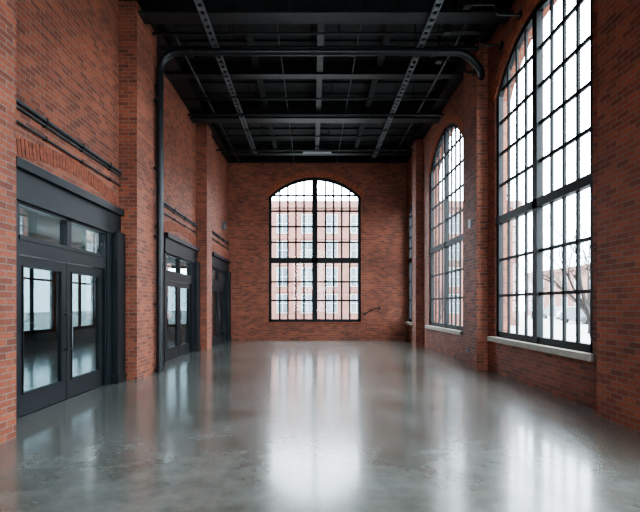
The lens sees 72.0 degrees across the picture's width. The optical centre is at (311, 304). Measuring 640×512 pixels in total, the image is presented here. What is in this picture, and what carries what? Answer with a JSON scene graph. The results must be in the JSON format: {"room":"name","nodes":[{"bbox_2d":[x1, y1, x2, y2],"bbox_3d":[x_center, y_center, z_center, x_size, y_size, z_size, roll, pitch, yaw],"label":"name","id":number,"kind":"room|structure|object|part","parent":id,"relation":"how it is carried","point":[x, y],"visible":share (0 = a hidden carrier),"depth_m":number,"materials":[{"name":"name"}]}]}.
{"room":"empty industrial hall","nodes":[
{"label":"empty industrial hall","id":0,"kind":"room"},
{"bbox_2d":[19,207,98,249],"bbox_3d":[-6.725,-2.400,7.450,5.150,0.200,23.600,0,0,0],"label":"ceiling","id":1,"kind":"structure","parent":0,"point":[29,221],"depth_m":13.40,"materials":[{"name":"clear glass"}]},
{"bbox_2d":[19,230,98,253],"bbox_3d":[-9.150,-0.400,7.450,0.300,3.800,23.600,0,0,0],"label":"wall","id":2,"kind":"structure","parent":0,"point":[20,232],"depth_m":15.14,"materials":[{"name":"grey paint"}]},
{"bbox_2d":[0,0,227,443],"bbox_3d":[-3.755,-2.450,7.450,0.790,7.900,22.900,0,0,0],"label":"wall","id":3,"kind":"structure","parent":0,"point":[88,67],"depth_m":8.49,"materials":[{"name":"brick"}]},
{"bbox_2d":[16,137,117,205],"bbox_3d":[-3.845,-2.120,7.135,0.009,0.420,3.159,0,0,0],"label":"trim","id":4,"kind":"structure","parent":3,"relation":"attached to","point":[25,149],"depth_m":6.75,"materials":[{"name":"brick"}]},
{"bbox_2d":[16,104,120,176],"bbox_3d":[-3.822,-2.570,6.885,0.056,0.052,3.770,0,0,0],"label":"conduit","id":5,"kind":"object","parent":3,"relation":"attached to","point":[44,125],"visible":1,"depth_m":6.75,"materials":[{"name":"metal"}]},
{"bbox_2d":[16,119,121,185],"bbox_3d":[-3.820,-2.380,6.885,0.060,0.056,3.770,0,0,0],"label":"conduit","id":6,"kind":"object","parent":3,"relation":"attached to","point":[44,138],"visible":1,"depth_m":6.73,"materials":[{"name":"metal"}]},
{"bbox_2d":[16,98,121,173],"bbox_3d":[-3.813,-2.640,6.885,0.074,0.070,3.770,0,0,0],"label":"conduit","id":7,"kind":"object","parent":3,"relation":"attached to","point":[44,120],"visible":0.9,"depth_m":6.72,"materials":[{"name":"metal"}]},
{"bbox_2d":[16,156,125,420],"bbox_3d":[-3.825,-0.190,7.135,0.290,3.380,3.170,0,0,0],"label":"door","id":8,"kind":"structure","parent":3,"relation":"in","point":[70,301],"depth_m":6.89,"materials":[{"name":"metal"}]},
{"bbox_3d":[-3.905,0.335,6.351,0.006,1.730,0.926,0,0,0],"label":"glass","id":9,"kind":"part","parent":8,"relation":"part of","materials":[{"name":"clear glass"}]},
{"bbox_3d":[-3.845,0.425,6.884,0.069,0.568,0.018,0,0,0],"label":"pull handle","id":10,"kind":"part","parent":8,"relation":"part of","materials":[{"name":"black metal"}]},
{"bbox_3d":[-3.845,0.425,7.016,0.069,0.568,0.018,0,0,0],"label":"pull handle","id":11,"kind":"part","parent":8,"relation":"part of","materials":[{"name":"metal"}]},
{"bbox_3d":[-3.905,0.335,7.549,0.006,1.730,0.926,0,0,0],"label":"glass","id":12,"kind":"part","parent":8,"relation":"part of","materials":[{"name":"clear glass"}]},
{"bbox_2d":[119,0,232,162],"bbox_3d":[-3.610,-6.200,7.380,0.480,0.280,22.760,0,0,0],"label":"trim","id":13,"kind":"structure","parent":3,"relation":"attached to","point":[185,88],"depth_m":12.20,"materials":[{"name":"black metal"}]},
{"bbox_2d":[164,222,195,245],"bbox_3d":[-3.845,-2.120,12.965,0.009,0.420,3.159,0,0,0],"label":"trim","id":14,"kind":"structure","parent":3,"relation":"attached to","point":[168,226],"depth_m":12.67,"materials":[{"name":"brick"}]},
{"bbox_2d":[164,212,197,233],"bbox_3d":[-3.820,-2.380,12.250,0.060,0.056,4.700,0,0,0],"label":"conduit","id":15,"kind":"object","parent":3,"relation":"attached to","point":[164,212],"visible":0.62,"depth_m":12.70,"materials":[{"name":"metal"}]},
{"bbox_2d":[164,205,197,227],"bbox_3d":[-3.822,-2.570,12.250,0.056,0.052,4.700,0,0,0],"label":"conduit","id":16,"kind":"object","parent":3,"relation":"attached to","point":[164,205],"visible":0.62,"depth_m":12.67,"materials":[{"name":"metal"}]},
{"bbox_2d":[164,201,197,225],"bbox_3d":[-3.813,-2.640,12.250,0.074,0.070,4.700,0,0,0],"label":"conduit","id":17,"kind":"object","parent":3,"relation":"attached to","point":[165,203],"visible":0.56,"depth_m":12.52,"materials":[{"name":"metal"}]},
{"bbox_2d":[164,232,200,362],"bbox_3d":[-3.825,-0.190,12.965,0.290,3.380,3.170,0,0,0],"label":"door","id":18,"kind":"structure","parent":3,"relation":"in","point":[181,291],"depth_m":12.91,"materials":[{"name":"metal"}]},
{"bbox_3d":[-3.905,0.335,12.181,0.006,1.730,0.926,0,0,0],"label":"glass","id":19,"kind":"part","parent":18,"relation":"part of","materials":[{"name":"clear glass"}]},
{"bbox_3d":[-3.905,0.335,13.379,0.006,1.730,0.926,0,0,0],"label":"glass","id":20,"kind":"part","parent":18,"relation":"part of","materials":[{"name":"clear glass"}]},
{"bbox_2d":[212,243,227,258],"bbox_3d":[-3.595,-2.120,17.135,0.009,0.420,3.159,0,0,0],"label":"trim","id":21,"kind":"structure","parent":3,"relation":"attached to","point":[218,247],"depth_m":17.10,"materials":[{"name":"brick"}]},
{"bbox_2d":[212,230,229,243],"bbox_3d":[-3.563,-2.640,17.130,0.074,0.070,3.540,0,0,0],"label":"conduit","id":22,"kind":"object","parent":3,"relation":"attached to","point":[212,230],"visible":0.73,"depth_m":17.06,"materials":[{"name":"metal"}]},
{"bbox_2d":[212,252,230,345],"bbox_3d":[-3.575,-0.190,17.135,0.290,3.380,3.170,0,0,0],"label":"door","id":23,"kind":"structure","parent":3,"relation":"in","point":[221,291],"depth_m":17.56,"materials":[{"name":"metal"}]},
{"bbox_3d":[-3.655,0.335,16.351,0.006,1.730,0.926,0,0,0],"label":"glass","id":24,"kind":"part","parent":23,"relation":"part of","materials":[{"name":"glass"}]},
{"bbox_3d":[-3.655,0.335,17.549,0.006,1.730,0.926,0,0,0],"label":"glass","id":25,"kind":"part","parent":23,"relation":"part of","materials":[{"name":"clear glass"}]},
{"bbox_2d":[222,221,226,229],"bbox_3d":[-3.530,-3.205,17.775,0.140,0.310,0.350,0,0,0],"label":"emergency light","id":26,"kind":"object","parent":3,"relation":"attached to","point":[225,222],"visible":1,"depth_m":17.64,"materials":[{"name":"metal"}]},
{"bbox_2d":[167,163,405,339],"bbox_3d":[-2.300,-2.450,19.075,13.400,7.900,0.350,0,0,0],"label":"wall","id":27,"kind":"structure","parent":0,"point":[383,185],"depth_m":18.90,"materials":[{"name":"brick"}]},
{"bbox_2d":[167,266,186,269],"bbox_3d":[-6.250,-0.375,19.010,2.700,2.650,0.100,0,0,0],"label":"window","id":28,"kind":"structure","parent":27,"relation":"in","point":[168,267],"depth_m":18.98,"materials":[{"name":"glass"}]},
{"bbox_2d":[265,171,363,196],"bbox_3d":[0.120,-5.191,18.891,4.296,1.088,0.018,0,0,0],"label":"trim","id":29,"kind":"structure","parent":27,"relation":"attached to","point":[312,173],"depth_m":18.89,"materials":[{"name":"brick"}]},
{"bbox_2d":[266,322,362,322],"bbox_3d":[0.120,0.760,18.875,4.160,0.060,0.050,0,0,0],"label":"trim","id":30,"kind":"structure","parent":27,"relation":"attached to","point":[266,322],"depth_m":18.85,"materials":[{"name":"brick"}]},
{"bbox_2d":[269,177,360,321],"bbox_3d":[0.120,-2.385,19.000,3.960,6.230,0.120,0,0,0],"label":"window","id":31,"kind":"structure","parent":27,"relation":"in","point":[314,260],"depth_m":18.99,"materials":[{"name":"metal"}]},
{"bbox_2d":[233,156,398,162],"bbox_3d":[0.225,-6.220,18.830,7.650,0.240,0.140,0,0,0],"label":"trim","id":32,"kind":"structure","parent":27,"relation":"attached to","point":[243,159],"depth_m":18.76,"materials":[{"name":"black metal"}]},
{"bbox_2d":[363,307,380,315],"bbox_3d":[2.565,0.270,18.860,0.730,0.360,0.081,0,0,0],"label":"wall bracket","id":33,"kind":"object","parent":27,"relation":"attached to","point":[378,308],"visible":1,"depth_m":18.82,"materials":[{"name":"black metal"}]},
{"bbox_2d":[163,24,475,144],"bbox_3d":[0.125,-6.480,7.450,8.550,0.240,23.600,0,0,0],"label":"ceiling","id":34,"kind":"structure","parent":0,"point":[213,88],"depth_m":12.69,"materials":[{"name":"black metal"}]},
{"bbox_2d":[156,0,240,164],"bbox_3d":[-3.050,-6.165,10.380,0.057,0.390,16.760,0,0,0],"label":"conduit","id":35,"kind":"object","parent":34,"relation":"hanging from","point":[157,1],"visible":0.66,"depth_m":11.53,"materials":[{"name":"metal"}]},
{"bbox_2d":[194,0,257,154],"bbox_3d":[-2.170,-6.053,9.700,0.240,0.615,14.400,0,0,0],"label":"cable tray","id":36,"kind":"object","parent":34,"relation":"hanging from","point":[199,8],"visible":0.87,"depth_m":10.85,"materials":[{"name":"metal"}]},
{"bbox_2d":[243,24,258,66],"bbox_3d":[-1.450,-6.280,10.325,0.160,0.160,2.250,0,0,0],"label":"joist","id":37,"kind":"object","parent":34,"relation":"attached to","point":[250,39],"visible":0.52,"depth_m":10.35,"materials":[{"name":"black metal"}]},
{"bbox_2d":[256,79,267,106],"bbox_3d":[-1.450,-6.280,12.775,0.160,0.160,2.050,0,0,0],"label":"joist","id":38,"kind":"object","parent":34,"relation":"attached to","point":[260,82],"visible":0.64,"depth_m":12.78,"materials":[{"name":"black metal"}]},
{"bbox_2d":[267,123,276,148],"bbox_3d":[-1.450,-6.280,15.825,0.160,0.160,3.250,0,0,0],"label":"joist","id":39,"kind":"object","parent":34,"relation":"attached to","point":[270,125],"visible":0.64,"depth_m":16.09,"materials":[{"name":"black metal"}]},
{"bbox_2d":[273,0,294,162],"bbox_3d":[-0.750,-6.196,10.380,0.034,0.328,16.760,0,0,0],"label":"conduit","id":40,"kind":"object","parent":34,"relation":"hanging from","point":[273,0],"visible":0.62,"depth_m":11.78,"materials":[{"name":"metal"}]},
{"bbox_2d":[164,61,462,78],"bbox_3d":[0.100,-6.190,11.600,7.900,0.340,0.240,0,0,0],"label":"steel beam","id":41,"kind":"structure","parent":34,"relation":"attached to","point":[203,69],"depth_m":11.58,"materials":[{"name":"metal"}]},
{"bbox_2d":[189,103,440,122],"bbox_3d":[0.100,-6.110,14.000,7.900,0.500,0.360,0,0,0],"label":"steel beam","id":42,"kind":"structure","parent":34,"relation":"attached to","point":[218,107],"depth_m":13.98,"materials":[{"name":"metal"}]},
{"bbox_2d":[216,149,413,150],"bbox_3d":[0.115,-6.013,16.200,7.270,0.695,0.067,0,0,0],"label":"ceiling pipe","id":43,"kind":"object","parent":34,"relation":"hanging from","point":[216,149],"visible":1,"depth_m":16.17,"materials":[{"name":"metal"}]},
{"bbox_2d":[181,83,449,99],"bbox_3d":[0.100,-6.115,12.600,7.700,0.490,0.057,0,0,0],"label":"ceiling pipe","id":44,"kind":"object","parent":34,"relation":"hanging from","point":[413,98],"visible":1,"depth_m":12.58,"materials":[{"name":"metal"}]},
{"bbox_2d":[188,94,443,115],"bbox_3d":[0.115,-6.035,13.300,7.730,0.650,0.076,0,0,0],"label":"ceiling pipe","id":45,"kind":"object","parent":34,"relation":"hanging from","point":[252,113],"visible":1,"depth_m":13.27,"materials":[{"name":"metal"}]},
{"bbox_2d":[221,145,411,155],"bbox_3d":[0.225,-6.190,17.600,7.650,0.340,0.260,0,0,0],"label":"steel beam","id":46,"kind":"structure","parent":34,"relation":"attached to","point":[230,153],"depth_m":17.59,"materials":[{"name":"metal"}]},
{"bbox_2d":[315,123,319,148],"bbox_3d":[0.200,-6.210,15.825,0.160,0.300,3.250,0,0,0],"label":"joist","id":47,"kind":"object","parent":34,"relation":"attached to","point":[317,125],"visible":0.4,"depth_m":15.71,"materials":[{"name":"paint"}]},
{"bbox_2d":[303,151,331,153],"bbox_3d":[0.200,-5.975,17.000,1.100,0.190,0.200,0,0,0],"label":"ceiling light","id":48,"kind":"object","parent":47,"relation":"hanging from","point":[304,152],"visible":0.71,"depth_m":16.97,"materials":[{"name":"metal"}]},
{"bbox_2d":[212,123,424,136],"bbox_3d":[0.225,-6.117,15.400,7.450,0.485,0.048,0,0,0],"label":"ceiling pipe","id":49,"kind":"object","parent":34,"relation":"hanging from","point":[260,123],"visible":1,"depth_m":15.38,"materials":[{"name":"metal"}]},
{"bbox_2d":[159,25,478,50],"bbox_3d":[0.165,-6.070,10.000,7.230,0.580,0.095,0,0,0],"label":"ceiling pipe","id":50,"kind":"object","parent":34,"relation":"hanging from","point":[162,48],"visible":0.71,"depth_m":9.96,"materials":[{"name":"metal"}]},
{"bbox_2d":[316,79,321,111],"bbox_3d":[0.200,-6.210,12.775,0.160,0.300,2.050,0,0,0],"label":"joist","id":51,"kind":"object","parent":34,"relation":"attached to","point":[318,81],"visible":0.81,"depth_m":12.61,"materials":[{"name":"paint"}]},
{"bbox_2d":[317,24,324,71],"bbox_3d":[0.200,-6.210,10.325,0.160,0.300,2.250,0,0,0],"label":"joist","id":52,"kind":"object","parent":34,"relation":"attached to","point":[320,27],"visible":0.45,"depth_m":10.16,"materials":[{"name":"paint"}]},
{"bbox_2d":[152,24,493,34],"bbox_3d":[0.125,-6.125,9.600,7.650,0.470,0.057,0,0,0],"label":"ceiling pipe","id":53,"kind":"object","parent":34,"relation":"hanging from","point":[229,32],"visible":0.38,"depth_m":9.57,"materials":[{"name":"metal"}]},
{"bbox_2d":[138,0,513,23],"bbox_3d":[0.100,-6.110,9.000,7.900,0.500,0.360,0,0,0],"label":"steel beam","id":54,"kind":"structure","parent":34,"relation":"attached to","point":[175,11],"depth_m":8.98,"materials":[{"name":"metal"}]},
{"bbox_2d":[336,0,365,162],"bbox_3d":[1.050,-6.196,10.380,0.034,0.328,16.760,0,0,0],"label":"conduit","id":55,"kind":"object","parent":34,"relation":"hanging from","point":[364,0],"visible":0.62,"depth_m":11.47,"materials":[{"name":"metal"}]},
{"bbox_2d":[354,123,365,148],"bbox_3d":[1.750,-6.280,15.825,0.160,0.160,3.250,0,0,0],"label":"joist","id":56,"kind":"object","parent":34,"relation":"attached to","point":[361,125],"visible":0.64,"depth_m":16.09,"materials":[{"name":"black metal"}]},
{"bbox_2d":[365,79,378,106],"bbox_3d":[1.750,-6.280,12.775,0.160,0.160,2.050,0,0,0],"label":"joist","id":57,"kind":"object","parent":34,"relation":"attached to","point":[373,83],"visible":0.64,"depth_m":12.83,"materials":[{"name":"black metal"}]},
{"bbox_2d":[376,24,394,66],"bbox_3d":[1.750,-6.280,10.325,0.160,0.160,2.250,0,0,0],"label":"joist","id":58,"kind":"object","parent":34,"relation":"attached to","point":[385,40],"visible":0.52,"depth_m":10.37,"materials":[{"name":"black metal"}]},
{"bbox_2d":[372,0,443,157],"bbox_3d":[2.430,-6.053,9.900,0.240,0.615,14.800,0,0,0],"label":"cable tray","id":59,"kind":"object","parent":34,"relation":"hanging from","point":[440,2],"visible":0.89,"depth_m":10.80,"materials":[{"name":"metal"}]},
{"bbox_2d":[389,0,480,164],"bbox_3d":[3.300,-6.165,10.380,0.057,0.390,16.760,0,0,0],"label":"conduit","id":60,"kind":"object","parent":34,"relation":"hanging from","point":[478,1],"visible":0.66,"depth_m":11.71,"materials":[{"name":"metal"}]},
{"bbox_2d":[435,35,475,75],"bbox_3d":[3.340,-5.860,10.250,0.920,1.000,0.140,0,0,0],"label":"conduit","id":61,"kind":"object","parent":34,"relation":"hanging from","point":[438,59],"visible":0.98,"depth_m":10.23,"materials":[{"name":"metal"}]},
{"bbox_2d":[442,24,502,49],"bbox_3d":[3.410,-5.910,9.350,1.260,0.900,0.140,0,0,0],"label":"conduit","id":62,"kind":"object","parent":34,"relation":"hanging from","point":[446,31],"visible":0.93,"depth_m":9.33,"materials":[{"name":"metal"}]},
{"bbox_2d":[462,0,522,19],"bbox_3d":[3.485,-5.950,8.500,1.110,0.820,0.140,0,0,0],"label":"conduit","id":63,"kind":"object","parent":34,"relation":"attached to","point":[466,4],"visible":1,"depth_m":8.48,"materials":[{"name":"metal"}]},
{"bbox_2d":[0,340,639,511],"bbox_3d":[-2.450,1.600,7.450,13.700,0.200,23.600,0,0,0],"label":"floor","id":64,"kind":"structure","parent":0,"point":[233,425],"depth_m":4.87,"materials":[{"name":"concrete"}]},
{"bbox_2d":[153,24,484,372],"bbox_3d":[0.259,-2.430,9.815,7.521,7.860,0.581,0,0,-3],"label":"pipe","id":65,"kind":"object","parent":64,"relation":"on","point":[189,51],"visible":0.99,"depth_m":9.71,"materials":[{"name":"metal"}]},
{"bbox_2d":[406,0,639,431],"bbox_3d":[4.100,-2.450,7.450,0.600,7.900,22.900,0,0,0],"label":"wall","id":66,"kind":"structure","parent":0,"point":[610,385],"depth_m":7.11,"materials":[{"name":"brick"}]},
{"bbox_2d":[407,194,411,214],"bbox_3d":[4.041,-4.146,17.800,0.018,0.678,1.995,0,0,0],"label":"trim","id":67,"kind":"structure","parent":66,"relation":"attached to","point":[410,198],"depth_m":18.22,"materials":[{"name":"brick"}]},
{"bbox_2d":[408,203,411,321],"bbox_3d":[4.130,-1.775,17.800,0.120,4.950,1.600,0,0,0],"label":"window","id":68,"kind":"structure","parent":66,"relation":"in","point":[410,210],"depth_m":18.48,"materials":[{"name":"metal"}]},
{"bbox_2d":[425,325,462,334],"bbox_3d":[3.990,0.750,13.500,0.120,0.100,3.640,0,0,0],"label":"trim","id":69,"kind":"structure","parent":66,"relation":"attached to","point":[458,332],"depth_m":13.05,"materials":[{"name":"concrete"}]},
{"bbox_2d":[427,114,462,173],"bbox_3d":[4.041,-5.081,13.500,0.018,1.148,3.787,0,0,0],"label":"trim","id":70,"kind":"structure","parent":66,"relation":"attached to","point":[457,120],"depth_m":13.20,"materials":[{"name":"brick"}]},
{"bbox_2d":[430,123,462,330],"bbox_3d":[4.130,-2.360,13.500,0.120,6.120,3.400,0,0,0],"label":"window","id":71,"kind":"structure","parent":66,"relation":"in","point":[444,137],"depth_m":13.51,"materials":[{"name":"metal"}]},
{"bbox_2d":[399,0,515,162],"bbox_3d":[3.875,-6.200,7.380,0.350,0.280,22.760,0,0,0],"label":"trim","id":72,"kind":"structure","parent":66,"relation":"attached to","point":[447,87],"depth_m":12.29,"materials":[{"name":"black metal"}]},
{"bbox_2d":[491,0,537,101],"bbox_3d":[4.041,-5.096,8.050,0.018,1.178,3.794,0,0,0],"label":"trim","id":73,"kind":"structure","parent":66,"relation":"attached to","point":[530,4],"depth_m":8.95,"materials":[{"name":"brick"}]},
{"bbox_2d":[487,336,596,361],"bbox_3d":[3.990,0.750,8.050,0.120,0.100,3.640,0,0,0],"label":"trim","id":74,"kind":"structure","parent":66,"relation":"attached to","point":[591,357],"depth_m":7.34,"materials":[{"name":"stone"}]},
{"bbox_2d":[496,0,592,352],"bbox_3d":[4.130,-2.375,8.050,0.120,6.150,3.400,0,0,0],"label":"window","id":75,"kind":"structure","parent":66,"relation":"in","point":[535,20],"depth_m":7.97,"materials":[{"name":"metal"}]},
{"bbox_2d":[511,311,589,342],"bbox_3d":[15.000,1.700,40.000,150.000,0.200,160.000,0,0,0],"label":"ground","id":76,"kind":"structure","parent":0,"point":[571,325],"depth_m":29.96,"materials":[{"name":"white snow"}]},
{"bbox_2d":[272,201,522,325],"bbox_3d":[4.500,-3.200,36.900,23.400,9.600,6.200,0,0,0],"label":"brick building","id":77,"kind":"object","parent":76,"relation":"on","point":[275,204],"visible":0.23,"depth_m":34.00,"materials":[{"name":"red brick"}]},
{"bbox_2d":[440,280,461,322],"bbox_3d":[8.043,-0.413,29.756,3.904,4.091,3.471,0,0,-8],"label":"tree","id":78,"kind":"object","parent":76,"relation":"on","point":[461,280],"visible":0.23,"depth_m":29.39,"materials":[{"name":"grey plant"}]},
{"bbox_2d":[449,242,515,278],"bbox_3d":[8.742,-1.625,23.622,4.156,6.509,3.766,0,0,-6],"label":"tree","id":79,"kind":"object","parent":76,"relation":"on","point":[515,242],"visible":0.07,"depth_m":23.02,"materials":[{"name":"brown plant"}]},
{"bbox_2d":[519,251,547,281],"bbox_3d":[19.884,-2.148,43.564,7.023,7.564,4.812,0,0,-3],"label":"tree","id":80,"kind":"object","parent":76,"relation":"on","point":[519,251],"visible":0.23,"depth_m":43.03,"materials":[{"name":"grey plant"}]},
{"bbox_2d":[523,259,560,318],"bbox_3d":[25.970,-2.212,49.556,4.303,7.700,4.595,0,0,34],"label":"tree","id":81,"kind":"object","parent":76,"relation":"on","point":[560,259],"visible":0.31,"depth_m":49.92,"materials":[{"name":"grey plant"}]},
{"bbox_2d":[511,166,589,334],"bbox_3d":[9.665,-1.853,16.671,4.954,6.981,5.113,0,0,-5],"label":"tree","id":82,"kind":"object","parent":76,"relation":"on","point":[585,305],"visible":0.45,"depth_m":16.27,"materials":[{"name":"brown plant"}]},
{"bbox_2d":[543,306,561,318],"bbox_3d":[27.995,0.875,50.000,1.730,1.450,4.400,0,0,0],"label":"car","id":83,"kind":"object","parent":76,"relation":"on","point":[546,312],"visible":0.39,"depth_m":50.30,"materials":[{"name":"paint"}]},
{"bbox_2d":[528,264,589,314],"bbox_3d":[36.900,-1.700,40.000,6.200,6.600,60.400,0,0,0],"label":"building","id":84,"kind":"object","parent":76,"relation":"on","point":[546,298],"visible":0.22,"depth_m":60.92,"materials":[{"name":"brick"}]},
{"bbox_2d":[556,306,575,320],"bbox_3d":[26.495,0.875,44.000,1.730,1.450,4.400,0,0,0],"label":"car","id":85,"kind":"object","parent":76,"relation":"on","point":[558,312],"visible":0.14,"depth_m":45.58,"materials":[{"name":"white paint"}]},
{"bbox_2d":[544,186,589,333],"bbox_3d":[15.665,-2.915,25.242,5.329,9.128,5.307,0,0,6],"label":"tree","id":86,"kind":"object","parent":76,"relation":"on","point":[588,278],"visible":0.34,"depth_m":24.98,"materials":[{"name":"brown plant"}]},
{"bbox_2d":[560,307,586,323],"bbox_3d":[23.495,0.875,38.000,1.730,1.450,4.400,0,0,0],"label":"car","id":87,"kind":"object","parent":76,"relation":"on","point":[571,311],"visible":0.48,"depth_m":38.11,"materials":[{"name":"paint"}]}
]}

